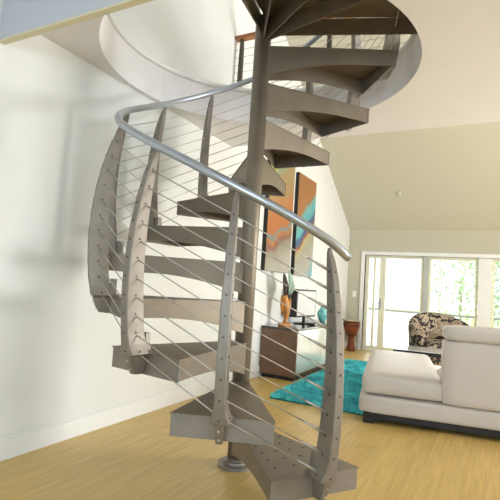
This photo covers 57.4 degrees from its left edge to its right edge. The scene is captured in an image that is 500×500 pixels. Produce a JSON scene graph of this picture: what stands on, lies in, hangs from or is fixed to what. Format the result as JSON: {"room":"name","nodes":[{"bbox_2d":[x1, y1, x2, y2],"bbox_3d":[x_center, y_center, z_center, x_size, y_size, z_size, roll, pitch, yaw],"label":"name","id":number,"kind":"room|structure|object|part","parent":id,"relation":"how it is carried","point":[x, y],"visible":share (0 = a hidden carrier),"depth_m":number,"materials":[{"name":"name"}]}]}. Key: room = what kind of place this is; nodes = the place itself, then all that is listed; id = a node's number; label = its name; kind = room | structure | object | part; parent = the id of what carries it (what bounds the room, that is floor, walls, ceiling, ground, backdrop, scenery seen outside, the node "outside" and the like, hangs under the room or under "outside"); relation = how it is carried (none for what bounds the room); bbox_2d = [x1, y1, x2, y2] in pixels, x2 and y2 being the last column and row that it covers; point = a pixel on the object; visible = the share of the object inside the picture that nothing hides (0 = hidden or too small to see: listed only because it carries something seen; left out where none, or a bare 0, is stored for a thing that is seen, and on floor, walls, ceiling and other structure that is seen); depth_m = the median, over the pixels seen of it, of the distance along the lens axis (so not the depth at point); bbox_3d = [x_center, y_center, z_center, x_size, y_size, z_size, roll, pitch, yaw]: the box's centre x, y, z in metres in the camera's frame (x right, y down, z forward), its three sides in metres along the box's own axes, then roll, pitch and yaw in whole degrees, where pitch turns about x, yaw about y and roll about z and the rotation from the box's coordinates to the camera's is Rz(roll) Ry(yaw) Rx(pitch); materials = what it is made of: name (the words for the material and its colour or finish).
{"room":"living room","nodes":[
{"label":"living room","id":0,"kind":"room"},
{"bbox_2d":[0,0,125,38],"bbox_3d":[1.809,-2.948,1.208,7.280,3.535,0.035,2,-5,28],"label":"wall header","id":1,"kind":"structure","parent":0,"point":[17,16],"depth_m":2.62,"materials":[{"name":"grey paint"}]},
{"bbox_2d":[0,0,153,44],"bbox_3d":[1.694,-1.183,1.080,7.280,0.012,0.041,2,-5,28],"label":"trim","id":2,"kind":"structure","parent":1,"relation":"attached to","point":[126,4],"depth_m":2.48,"materials":[{"name":"beige wood"}]},
{"bbox_2d":[0,0,349,438],"bbox_3d":[-0.898,-1.769,4.087,0.150,6.436,13.120,2,-5,28],"label":"wall","id":3,"kind":"structure","parent":0,"point":[58,126],"depth_m":3.41,"materials":[{"name":"white paint"}]},
{"bbox_2d":[0,341,344,460],"bbox_3d":[-1.028,1.347,3.821,0.016,0.138,12.819,2,-5,28],"label":"baseboard","id":4,"kind":"structure","parent":3,"relation":"attached to","point":[31,440],"depth_m":3.50,"materials":[{"name":"white wood"}]},
{"bbox_2d":[107,13,416,92],"bbox_3d":[0.087,-1.622,3.344,2.264,0.046,2.264,2,-5,28],"label":"trim","id":5,"kind":"structure","parent":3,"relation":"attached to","point":[118,29],"depth_m":4.02,"materials":[{"name":"white paint"}]},
{"bbox_2d":[261,160,294,272],"bbox_3d":[0.406,-0.495,6.374,0.060,1.600,0.820,2,-5,28],"label":"canvas painting","id":6,"kind":"object","parent":3,"relation":"attached to","point":[275,225],"visible":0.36,"depth_m":6.32},
{"bbox_2d":[290,172,316,276],"bbox_3d":[0.856,-0.373,7.226,0.060,1.560,0.760,2,-5,28],"label":"canvas painting","id":7,"kind":"object","parent":3,"relation":"attached to","point":[305,188],"visible":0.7,"depth_m":7.12},
{"bbox_2d":[0,348,499,499],"bbox_3d":[2.168,1.560,2.106,7.580,0.120,13.120,2,-5,28],"label":"floor","id":8,"kind":"structure","parent":0,"point":[136,458],"depth_m":3.06,"materials":[{"name":"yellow wood"}]},
{"bbox_2d":[87,0,417,499],"bbox_3d":[0.051,-0.658,3.136,2.115,4.170,2.108,2,-5,28],"label":"spiral staircase","id":9,"kind":"structure","parent":8,"relation":"on","point":[284,468],"depth_m":2.82,"materials":[{"name":"grey metal"}]},
{"bbox_3d":[-0.800,0.328,2.699,0.007,0.106,0.503,6,-5,-27],"label":"plate","id":10,"kind":"part","parent":9,"relation":"part of","materials":[{"name":"grey metal"}]},
{"bbox_3d":[-0.548,0.589,2.367,0.503,0.106,0.007,1,-5,35],"label":"plate","id":11,"kind":"part","parent":9,"relation":"part of","materials":[{"name":"grey metal"}]},
{"bbox_3d":[-0.725,-0.102,3.597,0.007,0.106,0.503,1,-5,33],"label":"plate","id":12,"kind":"part","parent":9,"relation":"part of","materials":[{"name":"grey metal"}]},
{"bbox_3d":[-0.383,-0.321,3.911,0.503,0.106,0.007,6,-5,-27],"label":"plate","id":13,"kind":"part","parent":9,"relation":"part of","materials":[{"name":"grey metal"}]},
{"bbox_3d":[-0.136,0.859,2.191,0.503,0.106,0.007,3,-4,5],"label":"plate","id":14,"kind":"part","parent":9,"relation":"part of","materials":[{"name":"grey metal"}]},
{"bbox_3d":[-0.096,1.393,3.017,0.236,0.050,0.236,2,-5,28],"label":"plate","id":15,"kind":"part","parent":9,"relation":"part of","materials":[{"name":"grey metal"}]},
{"bbox_3d":[0.079,-1.328,3.214,1.854,2.822,1.854,2,-5,28],"label":"handrail","id":16,"kind":"part","parent":9,"relation":"part of","materials":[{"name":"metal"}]},
{"bbox_3d":[0.062,-0.538,4.025,0.503,0.106,0.007,4,-4,2],"label":"plate","id":17,"kind":"part","parent":9,"relation":"part of","materials":[{"name":"grey metal"}]},
{"bbox_3d":[0.440,-0.769,3.949,0.503,0.106,0.007,2,-5,27],"label":"plate","id":18,"kind":"part","parent":9,"relation":"part of","materials":[{"name":"grey metal"}]},
{"bbox_3d":[0.322,1.157,2.248,0.513,0.106,0.007,6,-5,-27],"label":"plate","id":19,"kind":"part","parent":9,"relation":"part of","materials":[{"name":"grey metal"}]},
{"bbox_3d":[0.452,-1.655,2.639,1.336,0.012,1.058,3,-4,7],"label":"landing plate","id":20,"kind":"part","parent":9,"relation":"part of","materials":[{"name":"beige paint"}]},
{"bbox_3d":[0.760,-1.022,3.711,0.007,0.106,0.503,7,-5,-36],"label":"plate","id":21,"kind":"part","parent":9,"relation":"part of","materials":[{"name":"grey metal"}]},
{"bbox_3d":[0.934,-1.292,3.366,0.007,0.106,0.503,4,-4,-10],"label":"plate","id":22,"kind":"part","parent":9,"relation":"part of","materials":[{"name":"grey metal"}]},
{"bbox_2d":[260,319,326,380],"bbox_3d":[0.826,1.419,6.748,0.500,0.660,1.998,2,-5,28],"label":"base cabinet","id":23,"kind":"object","parent":8,"relation":"on","point":[288,338],"visible":0.66,"depth_m":5.93,"materials":[{"name":"brown wood"}]},
{"bbox_2d":[278,271,294,326],"bbox_3d":[0.513,0.650,6.142,0.281,0.741,0.182,5,-4,-22],"label":"wooden vase","id":24,"kind":"object","parent":23,"relation":"on","point":[285,310],"visible":0.9,"depth_m":6.09,"materials":[{"name":"brown wood"}]},
{"bbox_2d":[288,289,315,324],"bbox_3d":[0.787,0.832,6.731,0.200,0.500,0.600,1,-5,35],"label":"screen","id":25,"kind":"object","parent":23,"relation":"on","point":[301,303],"visible":0.8,"depth_m":6.62,"materials":[{"name":"black plastic"}]},
{"bbox_3d":[0.697,1.331,6.003,0.019,0.541,0.474,2,-5,28],"label":"door","id":26,"kind":"part","parent":23,"relation":"part of","materials":[{"name":"white glass"}]},
{"bbox_2d":[307,322,322,325],"bbox_3d":[0.931,1.058,6.532,0.112,0.032,0.340,2,-5,28],"label":"media box","id":27,"kind":"object","parent":23,"relation":"on","point":[312,323],"visible":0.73,"depth_m":6.40,"materials":[{"name":"black plastic"}]},
{"bbox_3d":[0.922,1.376,6.428,0.019,0.541,0.474,2,-5,28],"label":"door","id":28,"kind":"part","parent":23,"relation":"part of","materials":[{"name":"white glass"}]},
{"bbox_2d":[317,306,326,321],"bbox_3d":[1.165,1.027,7.344,0.170,0.250,0.170,2,-5,28],"label":"vase","id":29,"kind":"object","parent":23,"relation":"on","point":[322,312],"visible":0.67,"depth_m":7.29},
{"bbox_3d":[1.147,1.421,6.852,0.019,0.541,0.474,2,-5,28],"label":"door","id":30,"kind":"part","parent":23,"relation":"part of","materials":[{"name":"white glass"}]},
{"bbox_2d":[270,358,367,415],"bbox_3d":[1.423,1.703,5.994,1.208,0.062,3.213,2,-5,27],"label":"shag rug","id":31,"kind":"object","parent":8,"relation":"on","point":[353,369],"visible":0.41,"depth_m":5.16,"materials":[{"name":"teal carpet"}]},
{"bbox_2d":[393,344,441,357],"bbox_3d":[2.549,1.608,6.355,1.060,0.420,0.620,2,-4,20],"label":"coffee table","id":32,"kind":"object","parent":31,"relation":"on","point":[430,352],"visible":0.35,"depth_m":6.25,"materials":[{"name":"black wood"}]},
{"bbox_2d":[343,319,359,350],"bbox_3d":[2.013,1.685,9.075,0.326,0.621,0.326,6,-5,-27],"label":"drum","id":33,"kind":"object","parent":8,"relation":"on","point":[351,327],"visible":1,"depth_m":8.99,"materials":[{"name":"red wood"}]},
{"bbox_2d":[359,325,499,436],"bbox_3d":[2.558,1.242,4.780,2.607,0.949,2.065,2,-4,18],"label":"sectional sofa","id":34,"kind":"object","parent":8,"relation":"on","point":[463,395],"visible":1,"depth_m":4.00,"materials":[{"name":"white fabric"}]},
{"bbox_2d":[362,350,441,400],"bbox_3d":[1.667,1.332,5.052,0.732,0.208,2.030,2,-4,18],"label":"cushion","id":35,"kind":"object","parent":34,"relation":"on","point":[387,375],"depth_m":4.19,"materials":[{"name":"white fabric"}]},
{"bbox_3d":[2.627,1.119,3.821,1.899,0.563,0.249,2,-4,18],"label":"backrest","id":36,"kind":"part","parent":34,"relation":"part of","materials":[{"name":"white fabric"}]},
{"bbox_2d":[442,325,499,344],"bbox_3d":[2.656,0.780,3.863,1.902,0.151,0.298,2,-4,18],"label":"cushion","id":37,"kind":"object","parent":34,"relation":"on","point":[453,334],"depth_m":3.96,"materials":[{"name":"beige fabric"}]},
{"bbox_2d":[408,312,469,365],"bbox_3d":[3.041,1.476,7.302,1.019,0.912,0.849,3,-4,3],"label":"armchair","id":38,"kind":"object","parent":8,"relation":"on","point":[424,329],"visible":0.29,"depth_m":7.51,"materials":[{"name":"fabric"}]},
{"bbox_2d":[424,338,442,348],"bbox_3d":[3.033,1.544,7.226,0.714,0.229,0.707,3,-4,3],"label":"seat cushion","id":39,"kind":"object","parent":38,"relation":"on","point":[428,342],"depth_m":6.98,"materials":[{"name":"fabric"}]},
{"bbox_3d":[3.023,1.714,7.230,0.719,0.144,0.680,3,-4,3],"label":"seat","id":40,"kind":"part","parent":38,"relation":"part of","materials":[{"name":"fabric"}]},
{"bbox_2d":[40,0,499,146],"bbox_3d":[2.367,-1.383,2.333,7.280,0.302,2.790,2,-5,28],"label":"ceiling","id":41,"kind":"structure","parent":0,"point":[449,74],"depth_m":3.49,"materials":[{"name":"paint"}]},
{"bbox_2d":[234,18,405,87],"bbox_3d":[2.409,-1.905,3.873,5.878,0.965,0.090,2,-5,28],"label":"guard rail","id":42,"kind":"object","parent":41,"relation":"on","point":[241,39],"visible":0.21,"depth_m":5.20,"materials":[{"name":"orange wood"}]},
{"bbox_3d":[-0.117,-1.952,5.216,0.050,0.925,0.040,2,-5,28],"label":"post","id":43,"kind":"part","parent":42,"relation":"part of","materials":[{"name":"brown metal"}]},
{"bbox_3d":[0.810,-1.927,4.723,0.050,0.925,0.040,2,-5,28],"label":"post","id":44,"kind":"part","parent":42,"relation":"part of","materials":[{"name":"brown metal"}]},
{"bbox_2d":[286,17,499,230],"bbox_3d":[3.985,-2.592,5.311,7.280,4.128,6.570,2,-5,28],"label":"sloped ceiling","id":45,"kind":"structure","parent":0,"point":[447,177],"depth_m":7.87,"materials":[{"name":"paint"}]},
{"bbox_2d":[344,230,499,344],"bbox_3d":[5.276,0.868,7.905,7.280,2.500,0.150,2,-5,28],"label":"wall","id":46,"kind":"structure","parent":0,"point":[418,241],"depth_m":9.09,"materials":[{"name":"beige paint"}]},
{"bbox_2d":[362,255,383,349],"bbox_3d":[2.503,1.054,9.314,0.360,1.902,0.121,2,-5,28],"label":"door","id":47,"kind":"structure","parent":46,"relation":"in","point":[367,273],"depth_m":9.32,"materials":[{"name":"white wood"}]},
{"bbox_2d":[380,256,423,350],"bbox_3d":[3.018,1.071,9.080,0.760,1.902,0.050,2,-5,28],"label":"door","id":48,"kind":"structure","parent":46,"relation":"in","point":[385,257],"depth_m":9.17,"materials":[{"name":"white wood"}]},
{"bbox_2d":[422,257,428,312],"bbox_3d":[3.397,1.081,8.878,0.090,1.902,0.090,2,-5,28],"label":"mullion","id":49,"kind":"structure","parent":46,"relation":"attached to","point":[426,259],"depth_m":8.87,"materials":[{"name":"beige wood"}]},
{"bbox_2d":[357,251,499,350],"bbox_3d":[5.102,1.107,7.957,6.385,2.010,0.175,2,-5,28],"label":"trim","id":50,"kind":"structure","parent":46,"relation":"attached to","point":[364,253],"depth_m":9.28,"materials":[{"name":"white wood"}]},
{"bbox_2d":[427,257,478,325],"bbox_3d":[3.821,1.092,8.652,0.860,1.902,0.050,2,-5,28],"label":"door","id":51,"kind":"structure","parent":46,"relation":"in","point":[430,258],"depth_m":8.65,"materials":[{"name":"white wood"}]},
{"bbox_2d":[477,258,491,326],"bbox_3d":[4.297,1.104,8.393,0.215,1.902,0.120,2,-5,28],"label":"post","id":52,"kind":"object","parent":46,"relation":"attached to","point":[485,264],"visible":0.56,"depth_m":8.36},
{"bbox_2d":[491,259,499,327],"bbox_3d":[4.935,1.121,8.059,1.215,1.902,0.050,2,-5,28],"label":"door","id":53,"kind":"structure","parent":46,"relation":"in","point":[493,260],"depth_m":8.34,"materials":[{"name":"white wood"}]},
{"label":"outside","id":54,"kind":"structure","parent":0,"visible":0},
{"bbox_2d":[368,306,499,327],"bbox_3d":[15.533,4.328,24.056,55.000,0.120,32.380,2,-5,28],"label":"ground","id":55,"kind":"structure","parent":54,"point":[472,319],"depth_m":38.48,"materials":[{"name":"white"}]},
{"bbox_2d":[366,340,408,347],"bbox_3d":[5.964,2.443,9.190,16.000,0.240,3.050,2,-5,28],"label":"floor","id":56,"kind":"structure","parent":55,"relation":"on","point":[389,345],"depth_m":11.03,"materials":[{"name":"concrete"}]},
{"bbox_2d":[367,307,499,344],"bbox_3d":[5.756,1.929,9.839,11.000,0.850,0.090,2,-5,28],"label":"porch railing","id":57,"kind":"object","parent":56,"relation":"on","point":[395,321],"visible":0.23,"depth_m":11.03,"materials":[{"name":"white paint"}]},
{"bbox_3d":[2.791,1.857,11.417,4.280,0.758,0.024,2,-5,28],"label":"panel","id":58,"kind":"part","parent":57,"relation":"part of","materials":[{"name":"white paint"}]},
{"bbox_3d":[5.782,1.531,9.868,11.000,0.050,0.060,2,-5,28],"label":"rail","id":59,"kind":"part","parent":57,"relation":"part of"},
{"bbox_2d":[431,260,495,322],"bbox_3d":[9.701,0.681,20.979,3.128,5.945,3.074,2,-5,28],"label":"tree","id":60,"kind":"object","parent":55,"relation":"on","point":[463,269],"visible":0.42,"depth_m":20.69,"materials":[{"name":"green plant"}]},
{"bbox_2d":[466,261,499,324],"bbox_3d":[9.014,0.531,15.062,3.538,5.299,3.500,2,-5,28],"label":"tree","id":61,"kind":"object","parent":55,"relation":"on","point":[473,269],"visible":0.18,"depth_m":15.34,"materials":[{"name":"green plant"}]}
]}

